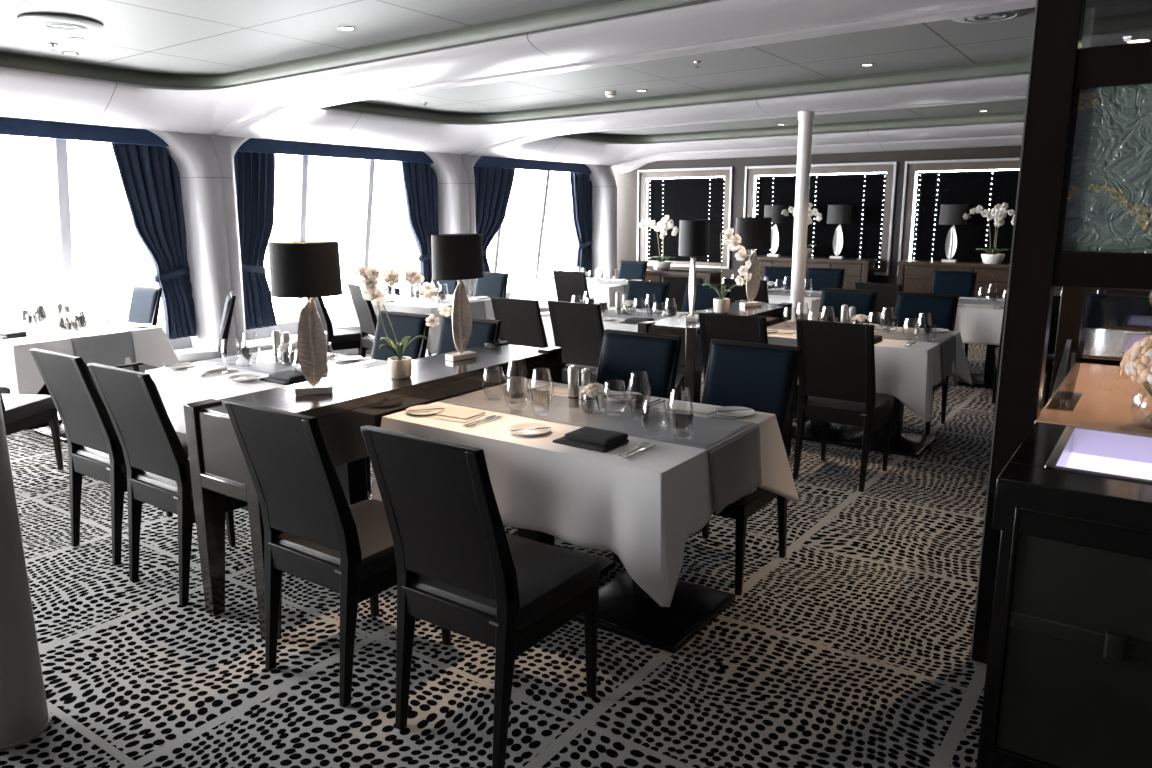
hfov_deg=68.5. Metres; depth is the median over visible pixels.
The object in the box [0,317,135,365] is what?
table runner
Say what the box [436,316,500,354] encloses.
dining chair
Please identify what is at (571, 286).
dining chair
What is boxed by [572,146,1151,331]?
wall
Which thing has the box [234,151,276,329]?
curtain
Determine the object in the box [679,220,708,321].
table lamp
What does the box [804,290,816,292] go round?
folded napkin
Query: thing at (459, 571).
dining chair
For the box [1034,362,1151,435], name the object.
countertop
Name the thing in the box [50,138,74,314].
window
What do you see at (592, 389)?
flower bowl
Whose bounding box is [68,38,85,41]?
recessed light
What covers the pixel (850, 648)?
floor
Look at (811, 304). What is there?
tablecloth
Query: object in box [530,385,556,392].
fork
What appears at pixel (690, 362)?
console table
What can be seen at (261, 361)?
table runner
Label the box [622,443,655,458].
knife
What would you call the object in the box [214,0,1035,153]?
ceiling beam
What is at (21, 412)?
dining chair
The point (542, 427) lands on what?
butter knife
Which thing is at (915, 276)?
sideboard
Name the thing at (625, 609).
dining table
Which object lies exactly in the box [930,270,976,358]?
dining chair
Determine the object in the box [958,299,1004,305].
table runner
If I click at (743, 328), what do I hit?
dining chair
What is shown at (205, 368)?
folded napkin
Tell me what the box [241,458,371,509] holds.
dining table
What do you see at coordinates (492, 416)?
fork
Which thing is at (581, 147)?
ceiling beam
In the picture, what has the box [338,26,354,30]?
recessed light
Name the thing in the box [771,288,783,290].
bread plate
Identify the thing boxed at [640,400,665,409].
fork
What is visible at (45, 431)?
dining table
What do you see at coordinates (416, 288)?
flower bowl
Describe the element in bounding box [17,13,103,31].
ceiling speaker
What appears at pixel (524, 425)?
bread plate
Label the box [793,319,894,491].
dining chair
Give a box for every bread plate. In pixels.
[92,319,113,322]
[129,324,151,327]
[164,362,195,369]
[227,374,259,381]
[333,355,361,361]
[405,405,444,415]
[473,296,487,298]
[508,423,550,435]
[602,317,615,320]
[607,392,642,401]
[639,308,656,311]
[715,406,754,417]
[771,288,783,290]
[925,328,949,332]
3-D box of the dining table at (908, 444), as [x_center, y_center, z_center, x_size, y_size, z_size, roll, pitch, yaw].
[1.951,0.014,6.040,1.160,0.756,0.860,8,15,35]
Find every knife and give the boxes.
[201,370,238,376]
[228,376,260,378]
[343,360,374,366]
[408,408,443,411]
[465,415,502,427]
[511,427,550,430]
[526,383,553,391]
[606,394,639,396]
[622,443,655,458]
[635,399,661,408]
[715,409,750,411]
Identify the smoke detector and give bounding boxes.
[605,91,615,96]
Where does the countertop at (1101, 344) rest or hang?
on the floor
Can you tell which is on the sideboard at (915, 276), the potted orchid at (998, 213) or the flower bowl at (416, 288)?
the potted orchid at (998, 213)
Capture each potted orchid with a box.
[351,264,450,378]
[637,215,677,269]
[703,227,751,312]
[781,203,821,257]
[963,202,1014,263]
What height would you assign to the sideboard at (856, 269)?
0.985 m
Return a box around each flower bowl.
[57,312,72,326]
[277,342,296,362]
[413,286,420,296]
[580,383,609,410]
[622,300,636,312]
[767,281,776,290]
[851,314,869,323]
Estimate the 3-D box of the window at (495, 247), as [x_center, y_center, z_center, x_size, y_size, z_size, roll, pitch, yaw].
[-0.789,-2.562,12.800,0.503,2.320,3.340,8,15,35]
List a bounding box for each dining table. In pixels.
[25,384,66,441]
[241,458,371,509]
[517,528,735,653]
[673,379,681,400]
[792,396,936,457]
[957,344,998,388]
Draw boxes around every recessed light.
[62,51,78,54]
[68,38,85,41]
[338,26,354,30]
[860,63,873,65]
[1122,37,1151,43]
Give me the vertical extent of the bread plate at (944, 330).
0.016 m
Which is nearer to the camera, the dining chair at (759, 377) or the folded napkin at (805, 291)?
the dining chair at (759, 377)
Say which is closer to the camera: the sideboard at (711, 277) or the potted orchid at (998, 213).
the potted orchid at (998, 213)
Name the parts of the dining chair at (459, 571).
leg, backrest, rail, leg, name plate, seat frame, seat, leg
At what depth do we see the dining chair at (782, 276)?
10.12 m
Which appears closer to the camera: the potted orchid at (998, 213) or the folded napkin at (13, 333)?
the folded napkin at (13, 333)
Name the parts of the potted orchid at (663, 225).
pot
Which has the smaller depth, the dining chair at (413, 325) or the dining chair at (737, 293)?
the dining chair at (413, 325)
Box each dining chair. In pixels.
[0,391,63,469]
[30,348,188,565]
[87,363,247,605]
[115,286,161,371]
[176,291,235,362]
[223,399,450,707]
[307,297,371,355]
[347,283,376,357]
[361,425,599,767]
[365,310,428,491]
[428,280,457,355]
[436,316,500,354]
[473,272,508,297]
[491,297,579,385]
[547,301,603,384]
[553,270,590,303]
[596,329,681,561]
[617,260,647,306]
[626,280,669,310]
[663,276,702,370]
[681,283,731,402]
[698,312,793,454]
[701,339,802,595]
[724,278,768,302]
[763,266,791,289]
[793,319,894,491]
[794,288,877,418]
[804,267,844,291]
[854,282,901,326]
[893,292,958,435]
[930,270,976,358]
[992,294,1060,415]
[1082,293,1151,331]
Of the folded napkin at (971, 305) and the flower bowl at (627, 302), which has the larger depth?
the folded napkin at (971, 305)
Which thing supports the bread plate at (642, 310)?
on the tablecloth at (614, 324)
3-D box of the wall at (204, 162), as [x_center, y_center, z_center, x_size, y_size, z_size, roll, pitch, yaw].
[-3.686,-1.236,8.604,0.717,3.130,14.082,8,15,35]
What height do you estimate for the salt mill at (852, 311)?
0.165 m
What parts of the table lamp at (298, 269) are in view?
lamp shade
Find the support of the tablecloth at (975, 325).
on the dining table at (985, 380)
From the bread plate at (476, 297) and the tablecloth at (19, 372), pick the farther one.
the bread plate at (476, 297)
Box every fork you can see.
[462,415,496,425]
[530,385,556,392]
[618,442,649,456]
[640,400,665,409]
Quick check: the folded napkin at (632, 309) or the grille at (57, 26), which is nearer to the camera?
the grille at (57, 26)
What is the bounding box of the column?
[0,397,51,751]
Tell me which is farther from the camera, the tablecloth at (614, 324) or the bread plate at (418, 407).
the tablecloth at (614, 324)
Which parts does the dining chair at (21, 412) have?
leg, seat, seat frame, leg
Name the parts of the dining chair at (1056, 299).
leg, leg, seat, backrest, leg, rail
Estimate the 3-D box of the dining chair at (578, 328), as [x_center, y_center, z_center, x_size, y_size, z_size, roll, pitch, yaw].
[0.144,-0.143,6.300,0.444,0.985,0.586,8,15,35]
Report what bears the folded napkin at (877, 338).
on the tablecloth at (909, 374)
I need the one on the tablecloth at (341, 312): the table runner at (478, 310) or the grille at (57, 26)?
the table runner at (478, 310)
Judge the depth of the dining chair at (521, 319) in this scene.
6.33 m
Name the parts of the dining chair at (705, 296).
leg, backrest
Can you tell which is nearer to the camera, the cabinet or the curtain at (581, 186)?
the cabinet
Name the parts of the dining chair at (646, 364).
leg, leg, backrest, leg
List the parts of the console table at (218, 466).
leg, panel, rail, leg, panel, leg, leg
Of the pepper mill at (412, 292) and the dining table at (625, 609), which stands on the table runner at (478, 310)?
the pepper mill at (412, 292)
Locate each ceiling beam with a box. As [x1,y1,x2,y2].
[0,0,1002,133]
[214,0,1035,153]
[464,96,1026,165]
[611,135,1022,172]
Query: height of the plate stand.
0.197 m
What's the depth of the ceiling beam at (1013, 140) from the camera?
11.83 m
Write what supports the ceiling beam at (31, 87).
attached to the ceiling
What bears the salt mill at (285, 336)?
on the table runner at (261, 361)
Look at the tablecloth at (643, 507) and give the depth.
2.96 m
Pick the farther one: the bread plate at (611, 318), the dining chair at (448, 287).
the dining chair at (448, 287)
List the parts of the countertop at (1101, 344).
inset frame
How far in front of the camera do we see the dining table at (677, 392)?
6.93 m
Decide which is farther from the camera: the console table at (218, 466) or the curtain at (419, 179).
the curtain at (419, 179)
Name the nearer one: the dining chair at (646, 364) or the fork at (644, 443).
the fork at (644, 443)
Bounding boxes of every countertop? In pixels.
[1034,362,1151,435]
[1078,328,1151,365]
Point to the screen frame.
(1083, 217)
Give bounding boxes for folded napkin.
[0,330,26,338]
[71,317,99,321]
[102,322,135,327]
[176,364,227,373]
[259,370,305,384]
[293,353,337,358]
[359,362,387,368]
[419,406,485,422]
[545,386,602,397]
[552,426,628,452]
[606,279,625,280]
[608,307,636,310]
[619,317,653,324]
[658,402,719,417]
[665,312,689,314]
[767,329,795,334]
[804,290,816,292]
[874,335,882,343]
[896,327,931,332]
[966,304,995,307]
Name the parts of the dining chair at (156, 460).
leg, backrest, rail, leg, seat, seat frame, leg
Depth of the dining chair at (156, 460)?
3.48 m
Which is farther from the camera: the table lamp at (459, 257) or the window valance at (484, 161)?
the window valance at (484, 161)
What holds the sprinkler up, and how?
attached to the ceiling
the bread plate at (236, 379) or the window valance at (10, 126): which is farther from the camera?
the window valance at (10, 126)
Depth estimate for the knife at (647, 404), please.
3.63 m
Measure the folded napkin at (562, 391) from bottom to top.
0.016 m
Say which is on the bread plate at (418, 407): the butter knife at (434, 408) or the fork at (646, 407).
the butter knife at (434, 408)
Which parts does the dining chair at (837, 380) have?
leg, leg, rail, backrest, seat frame, seat, leg, leg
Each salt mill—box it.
[63,305,71,326]
[281,332,291,361]
[581,368,591,407]
[622,294,627,312]
[849,306,855,322]
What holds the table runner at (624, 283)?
on the tablecloth at (603, 294)
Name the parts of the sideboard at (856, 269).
corner post, drawer, drawer, drawer, drawer, drawer, corner post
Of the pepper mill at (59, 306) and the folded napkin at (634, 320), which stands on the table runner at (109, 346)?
the pepper mill at (59, 306)
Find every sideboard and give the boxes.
[614,268,722,310]
[740,255,876,289]
[897,260,1099,301]
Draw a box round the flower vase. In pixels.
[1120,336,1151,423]
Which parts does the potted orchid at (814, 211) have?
pot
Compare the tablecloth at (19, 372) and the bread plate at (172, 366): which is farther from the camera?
the tablecloth at (19, 372)
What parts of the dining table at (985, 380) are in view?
plate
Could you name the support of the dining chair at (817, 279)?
on the floor
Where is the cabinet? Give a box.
[976,422,1151,767]
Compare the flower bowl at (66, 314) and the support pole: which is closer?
the flower bowl at (66, 314)
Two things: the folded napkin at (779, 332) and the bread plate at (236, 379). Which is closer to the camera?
the bread plate at (236, 379)
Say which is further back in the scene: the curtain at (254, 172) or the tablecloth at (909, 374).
the curtain at (254, 172)
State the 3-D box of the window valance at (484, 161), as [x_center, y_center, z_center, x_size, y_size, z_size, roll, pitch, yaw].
[-0.606,-3.304,12.505,0.050,0.310,3.180,8,15,35]
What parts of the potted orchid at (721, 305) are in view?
pot, stem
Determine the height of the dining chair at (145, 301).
0.985 m
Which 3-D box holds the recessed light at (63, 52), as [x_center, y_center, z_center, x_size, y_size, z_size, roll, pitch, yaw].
[-3.778,-2.471,6.320,0.112,0.009,0.112,8,15,35]
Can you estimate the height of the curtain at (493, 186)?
1.913 m
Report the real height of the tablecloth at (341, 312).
0.443 m
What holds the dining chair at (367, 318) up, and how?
on the floor
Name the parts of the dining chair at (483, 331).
leg, backrest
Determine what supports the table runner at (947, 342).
on the tablecloth at (909, 374)
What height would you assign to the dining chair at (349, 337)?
0.985 m
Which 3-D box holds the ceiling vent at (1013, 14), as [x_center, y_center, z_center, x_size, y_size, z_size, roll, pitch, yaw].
[2.625,-2.342,5.364,0.473,0.032,0.473,8,15,35]
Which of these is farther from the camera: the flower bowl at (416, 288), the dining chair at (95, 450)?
the flower bowl at (416, 288)
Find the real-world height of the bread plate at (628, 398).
0.016 m
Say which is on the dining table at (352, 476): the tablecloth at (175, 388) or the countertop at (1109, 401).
the tablecloth at (175, 388)
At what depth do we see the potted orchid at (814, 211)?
12.16 m
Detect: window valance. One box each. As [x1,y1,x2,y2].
[0,117,169,146]
[237,138,433,163]
[474,156,591,173]
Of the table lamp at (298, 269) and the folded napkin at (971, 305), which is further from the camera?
the folded napkin at (971, 305)
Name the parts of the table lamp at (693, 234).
lamp shade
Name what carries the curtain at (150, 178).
attached to the wall at (204, 162)
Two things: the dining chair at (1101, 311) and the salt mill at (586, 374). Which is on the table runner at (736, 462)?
the salt mill at (586, 374)
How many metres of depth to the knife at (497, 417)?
3.36 m
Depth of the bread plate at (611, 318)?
6.80 m
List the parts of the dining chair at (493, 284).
backrest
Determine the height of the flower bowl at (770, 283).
0.121 m
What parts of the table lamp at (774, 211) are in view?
lamp shade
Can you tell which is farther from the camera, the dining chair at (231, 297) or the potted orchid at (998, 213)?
the potted orchid at (998, 213)
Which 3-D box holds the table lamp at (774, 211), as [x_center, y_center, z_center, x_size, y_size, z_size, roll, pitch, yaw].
[2.930,-2.258,12.488,0.336,0.744,0.222,7,14,32]
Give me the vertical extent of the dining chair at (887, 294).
0.985 m
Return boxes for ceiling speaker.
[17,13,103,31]
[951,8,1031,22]
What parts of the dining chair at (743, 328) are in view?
leg, backrest, leg, leg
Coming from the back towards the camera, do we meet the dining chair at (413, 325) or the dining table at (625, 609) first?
the dining chair at (413, 325)
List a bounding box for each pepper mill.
[56,303,64,325]
[272,330,282,361]
[410,284,414,296]
[568,365,578,407]
[616,292,620,312]
[841,305,847,322]
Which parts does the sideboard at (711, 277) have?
drawer, corner post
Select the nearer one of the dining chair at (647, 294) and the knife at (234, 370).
the knife at (234, 370)
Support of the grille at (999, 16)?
attached to the ceiling vent at (1013, 14)
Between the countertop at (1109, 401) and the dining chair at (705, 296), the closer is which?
the countertop at (1109, 401)
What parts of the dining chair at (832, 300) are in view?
leg, leg, backrest, leg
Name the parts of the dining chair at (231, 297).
seat, leg, backrest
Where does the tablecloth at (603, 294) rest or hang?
on the dining table
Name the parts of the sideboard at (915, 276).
corner post, drawer, drawer, drawer, drawer, drawer, drawer, drawer, corner post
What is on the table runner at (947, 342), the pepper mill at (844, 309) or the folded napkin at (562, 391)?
the pepper mill at (844, 309)
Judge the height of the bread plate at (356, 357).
0.016 m
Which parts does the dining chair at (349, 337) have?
backrest, leg, seat, seat frame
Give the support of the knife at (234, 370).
on the tablecloth at (175, 388)
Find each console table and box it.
[183,340,561,639]
[637,300,791,402]
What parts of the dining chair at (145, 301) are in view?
seat frame, leg, backrest, leg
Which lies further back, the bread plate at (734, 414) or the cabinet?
the bread plate at (734, 414)
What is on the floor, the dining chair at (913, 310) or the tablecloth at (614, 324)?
the dining chair at (913, 310)
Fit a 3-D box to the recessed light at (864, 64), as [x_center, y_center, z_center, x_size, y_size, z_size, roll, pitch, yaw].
[2.432,-2.666,7.065,0.112,0.009,0.112,8,15,35]
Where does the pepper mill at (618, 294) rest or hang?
on the table runner at (605, 312)
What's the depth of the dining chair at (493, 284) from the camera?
9.39 m
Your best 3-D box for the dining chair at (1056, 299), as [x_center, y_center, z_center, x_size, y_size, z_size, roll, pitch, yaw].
[3.644,-0.253,6.822,0.444,0.985,0.586,5,13,23]
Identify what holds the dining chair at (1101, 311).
on the floor
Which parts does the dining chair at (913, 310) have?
leg, backrest, leg, seat frame, leg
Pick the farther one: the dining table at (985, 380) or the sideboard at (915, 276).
the sideboard at (915, 276)
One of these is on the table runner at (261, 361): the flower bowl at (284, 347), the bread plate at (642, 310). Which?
the flower bowl at (284, 347)
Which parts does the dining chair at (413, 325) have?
leg, leg, backrest, leg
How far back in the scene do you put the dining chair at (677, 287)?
8.67 m
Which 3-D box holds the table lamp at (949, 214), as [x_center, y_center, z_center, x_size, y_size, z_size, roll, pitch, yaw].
[4.928,-1.974,11.100,0.336,0.744,0.222,9,15,37]
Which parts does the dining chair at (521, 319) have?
leg, backrest, leg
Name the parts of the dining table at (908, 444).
plate, plate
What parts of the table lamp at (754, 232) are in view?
lamp shade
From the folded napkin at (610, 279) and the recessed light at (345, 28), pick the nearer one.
the recessed light at (345, 28)
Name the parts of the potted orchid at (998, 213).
pot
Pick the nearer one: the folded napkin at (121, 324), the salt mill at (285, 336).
the salt mill at (285, 336)
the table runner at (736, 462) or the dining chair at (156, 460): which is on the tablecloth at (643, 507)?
the table runner at (736, 462)
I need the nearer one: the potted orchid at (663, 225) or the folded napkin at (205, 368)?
the folded napkin at (205, 368)
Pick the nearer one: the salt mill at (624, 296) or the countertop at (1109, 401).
the countertop at (1109, 401)
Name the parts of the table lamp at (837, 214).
lamp shade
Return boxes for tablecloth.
[0,315,178,393]
[145,349,387,433]
[326,291,494,354]
[371,378,799,606]
[509,278,627,307]
[541,306,682,388]
[767,319,971,421]
[768,289,820,320]
[954,297,1003,344]
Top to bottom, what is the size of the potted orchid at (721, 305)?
0.623 m
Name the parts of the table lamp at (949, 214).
lamp shade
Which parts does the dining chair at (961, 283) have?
backrest, leg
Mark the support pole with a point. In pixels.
(805, 118)
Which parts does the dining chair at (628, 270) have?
backrest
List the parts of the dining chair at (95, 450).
leg, backrest, rail, leg, seat frame, seat, leg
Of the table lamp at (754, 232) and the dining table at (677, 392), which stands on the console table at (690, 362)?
the table lamp at (754, 232)
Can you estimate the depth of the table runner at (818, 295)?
9.04 m
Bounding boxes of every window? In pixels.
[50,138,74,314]
[292,155,374,318]
[489,171,550,278]
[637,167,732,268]
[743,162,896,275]
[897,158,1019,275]
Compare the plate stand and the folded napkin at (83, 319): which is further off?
the folded napkin at (83, 319)
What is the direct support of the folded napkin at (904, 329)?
on the tablecloth at (909, 374)
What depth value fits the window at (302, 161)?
9.88 m
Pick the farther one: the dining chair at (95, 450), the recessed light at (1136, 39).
the dining chair at (95, 450)
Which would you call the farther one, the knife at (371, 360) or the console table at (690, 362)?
the console table at (690, 362)
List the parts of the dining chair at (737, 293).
leg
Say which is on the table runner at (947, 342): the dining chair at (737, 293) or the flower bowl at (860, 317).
the flower bowl at (860, 317)
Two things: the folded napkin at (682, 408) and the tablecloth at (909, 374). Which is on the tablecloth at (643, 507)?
the folded napkin at (682, 408)
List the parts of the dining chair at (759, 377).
leg, leg, seat frame, seat, backrest, leg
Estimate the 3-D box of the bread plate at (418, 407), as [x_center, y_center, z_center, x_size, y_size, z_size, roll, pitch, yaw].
[-0.628,0.113,3.530,0.164,0.016,0.164,8,15,35]
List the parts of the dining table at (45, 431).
plate, plate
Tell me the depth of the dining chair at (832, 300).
6.78 m
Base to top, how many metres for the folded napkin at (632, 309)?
0.016 m
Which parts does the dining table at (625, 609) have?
plate, plate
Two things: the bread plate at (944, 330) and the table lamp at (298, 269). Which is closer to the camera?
the table lamp at (298, 269)
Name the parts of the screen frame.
post, post, rail, embossed glass, rail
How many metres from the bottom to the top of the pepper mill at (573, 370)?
0.178 m
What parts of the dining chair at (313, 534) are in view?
leg, backrest, rail, leg, seat, seat frame, leg, leg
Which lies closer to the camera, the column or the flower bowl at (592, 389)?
the column
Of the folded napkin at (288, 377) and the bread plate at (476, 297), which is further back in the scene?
the bread plate at (476, 297)
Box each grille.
[35,22,87,30]
[965,12,1014,20]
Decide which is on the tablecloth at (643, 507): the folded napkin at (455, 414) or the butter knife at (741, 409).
the folded napkin at (455, 414)
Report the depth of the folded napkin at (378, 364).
4.64 m
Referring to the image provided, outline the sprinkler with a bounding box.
[48,43,57,49]
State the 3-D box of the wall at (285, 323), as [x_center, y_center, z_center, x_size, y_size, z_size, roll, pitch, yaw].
[-3.961,-1.574,8.931,0.550,3.400,14.800,8,15,35]
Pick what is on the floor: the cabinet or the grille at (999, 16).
the cabinet
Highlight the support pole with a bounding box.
[790,111,814,319]
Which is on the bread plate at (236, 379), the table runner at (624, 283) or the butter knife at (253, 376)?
the butter knife at (253, 376)
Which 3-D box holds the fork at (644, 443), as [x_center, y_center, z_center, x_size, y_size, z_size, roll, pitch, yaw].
[0.202,0.230,2.976,0.021,0.002,0.198,8,15,35]
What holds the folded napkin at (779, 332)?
on the tablecloth at (909, 374)
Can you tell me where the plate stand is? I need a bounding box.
[1046,341,1085,411]
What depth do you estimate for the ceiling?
6.29 m
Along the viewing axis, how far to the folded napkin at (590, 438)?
3.04 m
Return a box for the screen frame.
[970,0,1151,663]
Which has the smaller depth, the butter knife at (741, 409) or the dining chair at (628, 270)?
the butter knife at (741, 409)
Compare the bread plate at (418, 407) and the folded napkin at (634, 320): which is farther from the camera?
the folded napkin at (634, 320)
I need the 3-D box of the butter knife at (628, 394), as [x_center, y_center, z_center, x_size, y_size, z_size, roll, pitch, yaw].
[0.210,0.050,3.763,0.155,0.002,0.016,-3,12,-14]
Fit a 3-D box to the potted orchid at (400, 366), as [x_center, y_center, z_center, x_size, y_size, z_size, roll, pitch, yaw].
[-0.756,-0.271,3.696,0.351,0.503,0.244,7,14,33]
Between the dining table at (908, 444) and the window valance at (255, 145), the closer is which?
the dining table at (908, 444)
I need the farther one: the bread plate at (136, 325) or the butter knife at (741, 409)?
the bread plate at (136, 325)
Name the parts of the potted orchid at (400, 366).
stem, pot, stem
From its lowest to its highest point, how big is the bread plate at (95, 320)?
0.016 m
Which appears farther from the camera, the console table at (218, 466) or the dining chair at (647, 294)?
the dining chair at (647, 294)
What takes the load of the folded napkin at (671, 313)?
on the tablecloth at (614, 324)
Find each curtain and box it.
[111,143,196,339]
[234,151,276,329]
[401,162,437,285]
[473,166,515,271]
[570,172,591,277]
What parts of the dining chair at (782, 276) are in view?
backrest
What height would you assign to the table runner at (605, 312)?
0.241 m
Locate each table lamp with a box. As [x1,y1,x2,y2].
[268,241,342,394]
[431,234,483,360]
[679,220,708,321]
[735,217,771,306]
[764,205,786,256]
[827,205,851,258]
[939,204,967,261]
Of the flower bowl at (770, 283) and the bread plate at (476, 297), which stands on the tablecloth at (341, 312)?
the bread plate at (476, 297)
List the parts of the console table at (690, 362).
leg, panel, rail, leg, panel, leg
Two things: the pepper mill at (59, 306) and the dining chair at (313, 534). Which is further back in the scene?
the pepper mill at (59, 306)
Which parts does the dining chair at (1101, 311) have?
leg, leg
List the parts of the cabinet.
door moulding, door, inset frame, light panel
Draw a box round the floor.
[0,343,1051,767]
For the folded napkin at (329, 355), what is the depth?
4.95 m
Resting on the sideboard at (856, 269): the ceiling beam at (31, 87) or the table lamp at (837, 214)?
the table lamp at (837, 214)
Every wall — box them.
[0,130,616,395]
[169,286,512,349]
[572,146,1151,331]
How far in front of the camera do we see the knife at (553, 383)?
3.97 m
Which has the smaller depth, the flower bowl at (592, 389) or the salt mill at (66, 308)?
the flower bowl at (592, 389)
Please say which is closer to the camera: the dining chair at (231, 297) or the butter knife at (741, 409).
the butter knife at (741, 409)
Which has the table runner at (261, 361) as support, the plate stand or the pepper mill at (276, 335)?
the pepper mill at (276, 335)
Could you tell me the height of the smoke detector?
0.052 m
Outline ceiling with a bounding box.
[0,0,1082,134]
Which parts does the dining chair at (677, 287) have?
leg, backrest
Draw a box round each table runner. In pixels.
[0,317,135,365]
[198,351,365,377]
[384,292,485,318]
[439,384,761,514]
[532,277,627,293]
[546,309,676,320]
[767,322,955,379]
[768,290,821,297]
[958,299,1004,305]

